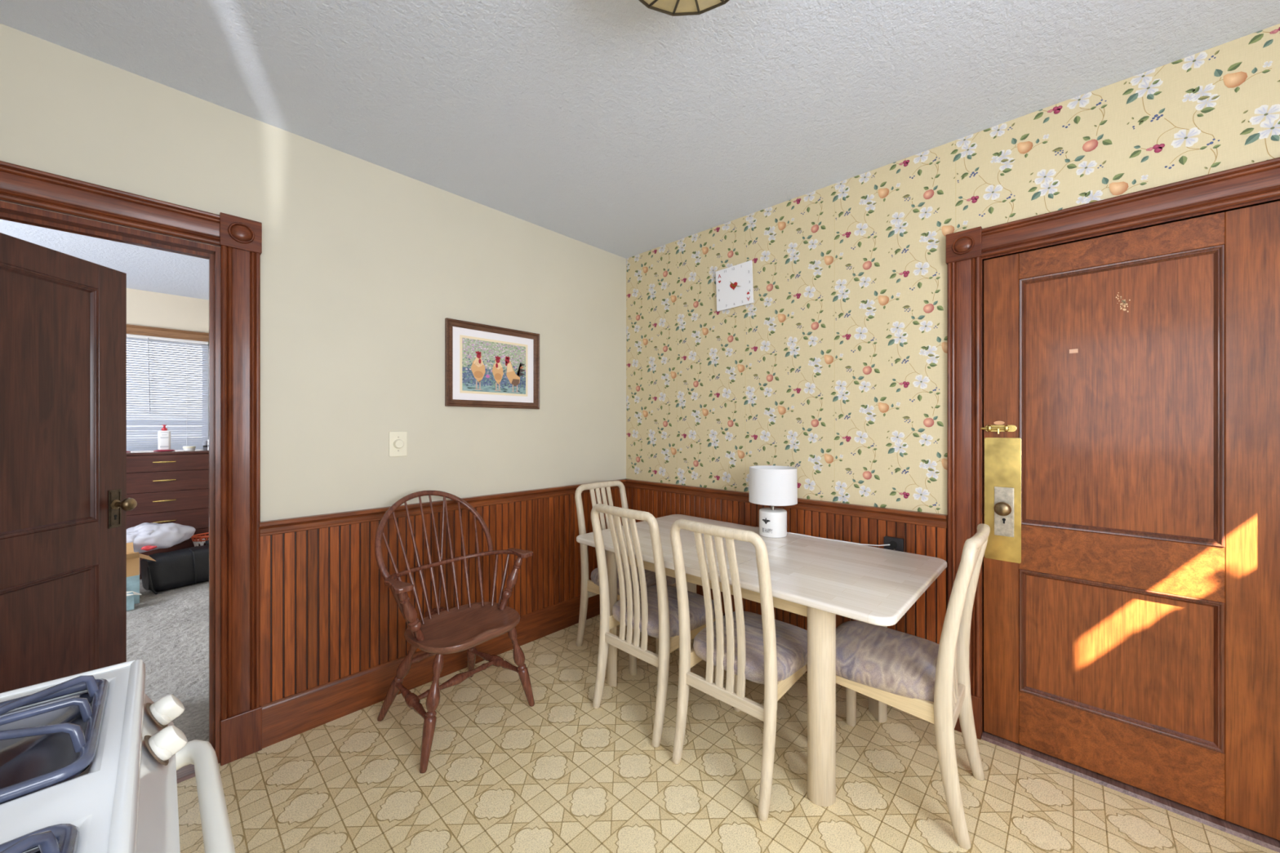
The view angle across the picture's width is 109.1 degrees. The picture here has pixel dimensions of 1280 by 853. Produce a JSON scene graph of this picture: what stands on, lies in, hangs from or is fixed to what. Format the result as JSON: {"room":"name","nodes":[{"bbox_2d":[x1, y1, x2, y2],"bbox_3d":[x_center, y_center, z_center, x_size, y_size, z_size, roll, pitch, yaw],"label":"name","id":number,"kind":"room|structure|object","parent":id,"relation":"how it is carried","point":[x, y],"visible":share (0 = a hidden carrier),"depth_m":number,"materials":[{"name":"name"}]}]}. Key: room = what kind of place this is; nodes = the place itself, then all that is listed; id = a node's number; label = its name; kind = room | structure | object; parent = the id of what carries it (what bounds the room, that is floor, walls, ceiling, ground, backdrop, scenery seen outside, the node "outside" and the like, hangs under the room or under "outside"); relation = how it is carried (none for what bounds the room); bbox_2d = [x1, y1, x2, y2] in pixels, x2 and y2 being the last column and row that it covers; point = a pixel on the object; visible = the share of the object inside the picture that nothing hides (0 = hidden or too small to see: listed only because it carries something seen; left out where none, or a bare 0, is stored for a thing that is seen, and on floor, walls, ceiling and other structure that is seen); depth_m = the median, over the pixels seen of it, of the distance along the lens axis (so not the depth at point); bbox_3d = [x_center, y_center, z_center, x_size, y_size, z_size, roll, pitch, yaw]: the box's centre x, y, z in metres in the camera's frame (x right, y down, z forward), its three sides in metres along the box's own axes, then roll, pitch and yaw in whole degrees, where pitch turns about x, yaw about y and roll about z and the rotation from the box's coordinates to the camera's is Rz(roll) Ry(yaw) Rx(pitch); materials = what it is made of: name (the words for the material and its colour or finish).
{"room":"eat-in kitchen","nodes":[
{"label":"eat-in kitchen","id":0,"kind":"room"},
{"bbox_2d":[126,579,208,742],"bbox_3d":[-3.502,1.320,2.595,3.630,0.080,4.000,0,0,43],"label":"floor","id":1,"kind":"structure","parent":0,"point":[168,630],"depth_m":2.66,"materials":[{"name":"grey carpet"}]},
{"bbox_2d":[126,591,142,611],"bbox_3d":[-3.641,1.209,3.155,0.101,0.150,0.260,0,0,38],"label":"carton","id":2,"kind":"object","parent":1,"relation":"on","point":[131,594],"visible":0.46,"depth_m":3.19,"materials":[{"name":"cardboard"}]},
{"bbox_2d":[126,542,155,604],"bbox_3d":[-3.794,1.083,3.291,0.340,0.402,0.388,0,0,35],"label":"cardboard box","id":3,"kind":"object","parent":1,"relation":"on","point":[132,557],"visible":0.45,"depth_m":3.30,"materials":[{"name":"brown"}]},
{"bbox_2d":[126,448,208,579],"bbox_3d":[-4.250,0.758,3.994,0.439,1.083,1.320,0,0,43],"label":"dresser","id":4,"kind":"object","parent":1,"relation":"on","point":[166,486],"visible":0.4,"depth_m":3.92,"materials":[{"name":"brown wood"}]},
{"bbox_2d":[152,449,174,451],"bbox_3d":[-4.143,0.209,3.968,0.100,0.016,0.136,0,0,43],"label":"tray","id":5,"kind":"object","parent":4,"relation":"on","point":[155,450],"visible":0.97,"depth_m":3.94,"materials":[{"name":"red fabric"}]},
{"bbox_2d":[157,424,170,449],"bbox_3d":[-4.140,0.092,3.966,0.062,0.217,0.078,0,0,43],"label":"lotion bottle","id":6,"kind":"object","parent":5,"relation":"on","point":[163,435],"visible":1,"depth_m":3.96,"materials":[{"name":"white plastic"}]},
{"bbox_2d":[182,446,195,450],"bbox_3d":[-4.047,0.198,4.091,0.082,0.039,0.082,0,0,43],"label":"jar","id":7,"kind":"object","parent":4,"relation":"on","point":[185,448],"visible":0.98,"depth_m":4.06,"materials":[{"name":"white plastic"}]},
{"bbox_2d":[203,440,207,449],"bbox_3d":[-4.002,0.174,4.196,0.032,0.085,0.033,0,0,43],"label":"spray bottle","id":8,"kind":"object","parent":4,"relation":"on","point":[205,442],"visible":0.85,"depth_m":4.18,"materials":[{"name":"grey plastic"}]},
{"bbox_2d":[140,539,208,594],"bbox_3d":[-3.702,1.124,3.718,0.309,0.320,0.484,0,0,30],"label":"bag","id":9,"kind":"object","parent":1,"relation":"on","point":[175,569],"visible":0.74,"depth_m":3.60,"materials":[{"name":"black plastic"}]},
{"bbox_2d":[126,522,195,552],"bbox_3d":[-3.930,0.880,3.659,0.388,0.210,0.521,0,0,43],"label":"plastic bag","id":10,"kind":"object","parent":9,"relation":"on","point":[145,536],"visible":0.77,"depth_m":3.61,"materials":[{"name":"white"}]},
{"bbox_2d":[191,532,208,546],"bbox_3d":[-3.690,1.117,4.125,0.218,0.343,0.554,0,0,43],"label":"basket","id":11,"kind":"object","parent":1,"relation":"on","point":[196,542],"visible":0.06,"depth_m":3.94,"materials":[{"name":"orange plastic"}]},
{"bbox_2d":[126,288,208,333],"bbox_3d":[-4.862,0.030,3.886,0.120,2.540,4.200,0,0,43],"label":"wall","id":12,"kind":"structure","parent":0,"point":[144,308],"depth_m":4.26,"materials":[{"name":"paint"}]},
{"bbox_2d":[126,324,208,443],"bbox_3d":[-4.749,-0.281,3.961,0.160,1.261,1.605,0,0,43],"label":"window","id":13,"kind":"structure","parent":12,"relation":"in","point":[131,329],"depth_m":4.29,"materials":[{"name":"white glass"}]},
{"bbox_2d":[126,333,208,451],"bbox_3d":[-4.720,-0.270,3.969,0.043,1.127,1.395,0,0,43],"label":"mini blind","id":14,"kind":"object","parent":13,"relation":"attached to","point":[137,427],"visible":0.43,"depth_m":4.27,"materials":[{"name":"white plastic"}]},
{"bbox_2d":[0,23,626,521],"bbox_3d":[-1.206,0.030,2.291,0.120,2.540,3.320,0,0,43],"label":"wall","id":15,"kind":"structure","parent":0,"point":[364,264],"depth_m":2.11,"materials":[{"name":"beige paint"}]},
{"bbox_2d":[0,232,137,693],"bbox_3d":[-2.244,0.299,1.650,0.112,1.970,0.790,0,0,-5],"label":"door","id":16,"kind":"structure","parent":15,"relation":"in","point":[64,504],"depth_m":1.79,"materials":[{"name":"brown wood"}]},
{"bbox_2d":[0,160,262,783],"bbox_3d":[-1.931,0.240,1.501,0.174,2.119,1.047,0,0,43],"label":"trim","id":17,"kind":"structure","parent":15,"relation":"attached to","point":[235,708],"depth_m":1.76,"materials":[{"name":"brown wood"}]},
{"bbox_2d":[388,431,407,457],"bbox_3d":[-1.175,0.085,2.219,0.024,0.122,0.082,0,0,43],"label":"dimmer switch","id":18,"kind":"object","parent":15,"relation":"attached to","point":[397,441],"visible":1,"depth_m":2.22,"materials":[{"name":"beige plastic"}]},
{"bbox_2d":[261,594,617,748],"bbox_3d":[-0.816,1.212,2.598,0.022,0.175,2.098,0,0,43],"label":"baseboard","id":19,"kind":"structure","parent":15,"relation":"attached to","point":[286,717],"depth_m":2.13,"materials":[{"name":"brown wood"}]},
{"bbox_2d":[258,479,626,536],"bbox_3d":[-0.812,0.415,2.594,0.034,0.058,2.098,0,0,43],"label":"trim","id":20,"kind":"structure","parent":15,"relation":"attached to","point":[270,527],"depth_m":2.21,"materials":[{"name":"brown wood"}]},
{"bbox_2d":[260,487,626,705],"bbox_3d":[-0.824,0.785,2.596,0.014,0.710,2.084,0,0,43],"label":"wainscoting","id":21,"kind":"structure","parent":15,"relation":"attached to","point":[328,613],"depth_m":2.13,"materials":[{"name":"brown wood"}]},
{"bbox_2d":[444,317,539,408],"bbox_3d":[-0.819,-0.338,2.594,0.024,0.461,0.574,0,0,43],"label":"framed picture","id":22,"kind":"object","parent":15,"relation":"attached to","point":[486,366],"visible":1,"depth_m":2.57,"materials":[{"name":"brown wood"}]},
{"bbox_2d":[462,337,525,394],"bbox_3d":[-0.821,-0.337,2.596,0.001,0.285,0.393,0,0,44],"label":"print","id":23,"kind":"object","parent":22,"relation":"attached to","point":[490,366],"depth_m":2.58},
{"bbox_2d":[0,0,1279,300],"bbox_3d":[-1.800,-1.290,1.614,7.650,0.100,5.120,0,0,43],"label":"ceiling","id":24,"kind":"structure","parent":0,"point":[625,129],"depth_m":1.63,"materials":[{"name":"white paint"}]},
{"bbox_2d":[638,0,729,16],"bbox_3d":[0.113,-1.132,1.040,0.358,0.214,0.358,0,0,43],"label":"ceiling light","id":25,"kind":"object","parent":24,"relation":"attached to","point":[671,7],"visible":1,"depth_m":1.18,"materials":[{"name":"beige glass"}]},
{"bbox_2d":[177,614,1279,852],"bbox_3d":[0.180,1.330,0.960,3.809,0.061,3.102,0,0,43],"label":"floor","id":26,"kind":"structure","parent":0,"point":[561,773],"depth_m":1.65,"materials":[{"name":"plastic"}]},
{"bbox_2d":[0,659,235,852],"bbox_3d":[-0.754,0.772,0.281,0.758,1.055,0.765,0,0,43],"label":"gas stove","id":27,"kind":"object","parent":26,"relation":"on","point":[89,762],"visible":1,"depth_m":0.56,"materials":[{"name":"white metal"}]},
{"bbox_2d":[0,659,146,852],"bbox_3d":[-0.783,0.406,0.251,0.758,0.049,0.682,0,0,44],"label":"cooktop","id":28,"kind":"object","parent":27,"relation":"in","point":[97,811],"depth_m":0.52,"materials":[{"name":"white metal"}]},
{"bbox_2d":[374,490,534,773],"bbox_3d":[-0.838,0.808,2.050,0.547,0.995,0.650,0,0,37],"label":"armchair","id":29,"kind":"object","parent":26,"relation":"on","point":[442,632],"visible":1,"depth_m":2.04,"materials":[{"name":"brown wood"}]},
{"bbox_2d":[574,480,679,675],"bbox_3d":[-0.077,0.827,2.687,0.523,0.954,0.415,0,0,43],"label":"dining chair","id":30,"kind":"object","parent":26,"relation":"on","point":[588,588],"visible":0.41,"depth_m":2.67,"materials":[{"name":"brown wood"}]},
{"bbox_2d":[591,562,675,596],"bbox_3d":[-0.041,0.864,2.653,0.424,0.096,0.415,0,0,44],"label":"seat cushion","id":31,"kind":"object","parent":30,"relation":"on","point":[651,580],"depth_m":2.56,"materials":[{"name":"fabric"}]},
{"bbox_2d":[591,503,723,747],"bbox_3d":[0.081,0.827,2.140,0.415,0.954,0.523,0,0,43],"label":"dining chair","id":32,"kind":"object","parent":26,"relation":"on","point":[652,611],"visible":0.9,"depth_m":2.00,"materials":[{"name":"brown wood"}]},
{"bbox_2d":[612,585,715,638],"bbox_3d":[0.115,0.864,2.176,0.415,0.096,0.424,0,0,44],"label":"seat cushion","id":33,"kind":"object","parent":32,"relation":"on","point":[646,623],"depth_m":2.04,"materials":[{"name":"fabric"}]},
{"bbox_2d":[670,519,807,821],"bbox_3d":[0.425,0.827,1.796,0.415,0.954,0.523,0,0,43],"label":"dining chair","id":34,"kind":"object","parent":26,"relation":"on","point":[769,651],"visible":0.94,"depth_m":1.66,"materials":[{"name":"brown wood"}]},
{"bbox_2d":[693,611,807,684],"bbox_3d":[0.459,0.864,1.832,0.415,0.096,0.424,0,0,44],"label":"seat cushion","id":35,"kind":"object","parent":34,"relation":"on","point":[791,640],"depth_m":1.70,"materials":[{"name":"fabric"}]},
{"bbox_2d":[576,514,946,807],"bbox_3d":[0.483,0.932,2.143,1.490,0.735,0.854,0,0,43],"label":"dining table","id":36,"kind":"object","parent":26,"relation":"on","point":[817,580],"visible":0.82,"depth_m":1.70,"materials":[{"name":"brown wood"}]},
{"bbox_2d":[749,465,889,546],"bbox_3d":[0.842,0.389,2.238,0.642,0.352,0.242,0,0,41],"label":"table lamp","id":37,"kind":"object","parent":36,"relation":"on","point":[774,486],"visible":1,"depth_m":2.29,"materials":[{"name":"white ceramic"}]},
{"bbox_2d":[835,523,990,849],"bbox_3d":[0.967,0.827,1.694,0.523,0.954,0.415,0,0,42],"label":"dining chair","id":38,"kind":"object","parent":26,"relation":"on","point":[925,679],"visible":0.9,"depth_m":1.57,"materials":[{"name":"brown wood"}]},
{"bbox_2d":[835,621,939,702],"bbox_3d":[0.930,0.864,1.728,0.424,0.096,0.415,0,0,42],"label":"seat cushion","id":39,"kind":"object","parent":38,"relation":"on","point":[895,665],"depth_m":1.62,"materials":[{"name":"fabric"}]},
{"bbox_2d":[626,23,1279,733],"bbox_3d":[1.317,0.030,2.102,3.800,2.540,0.121,0,0,43],"label":"wall","id":40,"kind":"structure","parent":0,"point":[835,371],"depth_m":2.20,"materials":[{"name":"paper"}]},
{"bbox_2d":[715,260,753,311],"bbox_3d":[0.562,-0.832,2.713,0.255,0.255,0.030,0,0,41],"label":"wall clock","id":41,"kind":"object","parent":40,"relation":"attached to","point":[734,284],"visible":1,"depth_m":2.70,"materials":[{"name":"white"}]},
{"bbox_2d":[626,487,947,644],"bbox_3d":[0.617,0.785,2.675,1.995,0.710,0.014,0,0,43],"label":"wainscoting","id":42,"kind":"structure","parent":40,"relation":"attached to","point":[925,619],"depth_m":2.31,"materials":[{"name":"brown wood"}]},
{"bbox_2d":[626,479,947,528],"bbox_3d":[0.610,0.415,2.668,1.995,0.058,0.034,0,0,43],"label":"trim","id":43,"kind":"structure","parent":40,"relation":"attached to","point":[930,519],"depth_m":2.33,"materials":[{"name":"brown wood"}]},
{"bbox_2d":[884,535,904,551],"bbox_3d":[1.179,0.569,2.116,0.082,0.107,0.024,0,0,43],"label":"wall outlet","id":44,"kind":"object","parent":40,"relation":"attached to","point":[895,544],"visible":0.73,"depth_m":2.10,"materials":[{"name":"black plastic"}]},
{"bbox_2d":[888,541,897,548],"bbox_3d":[1.171,0.547,2.108,0.034,0.034,0.002,0,0,44],"label":"socket","id":45,"kind":"object","parent":44,"relation":"attached to","point":[893,544],"depth_m":2.11,"materials":[{"name":"black"}]},
{"bbox_2d":[946,157,1279,852],"bbox_3d":[1.733,0.235,1.678,1.000,2.130,0.164,0,0,43],"label":"trim","id":46,"kind":"structure","parent":40,"relation":"attached to","point":[1255,184],"depth_m":1.84,"materials":[{"name":"brown wood"}]},
{"bbox_2d":[981,200,1279,840],"bbox_3d":[1.697,0.290,1.642,0.766,1.975,0.118,0,0,43],"label":"door","id":47,"kind":"structure","parent":40,"relation":"in","point":[1131,427],"depth_m":1.61,"materials":[{"name":"brown wood"}]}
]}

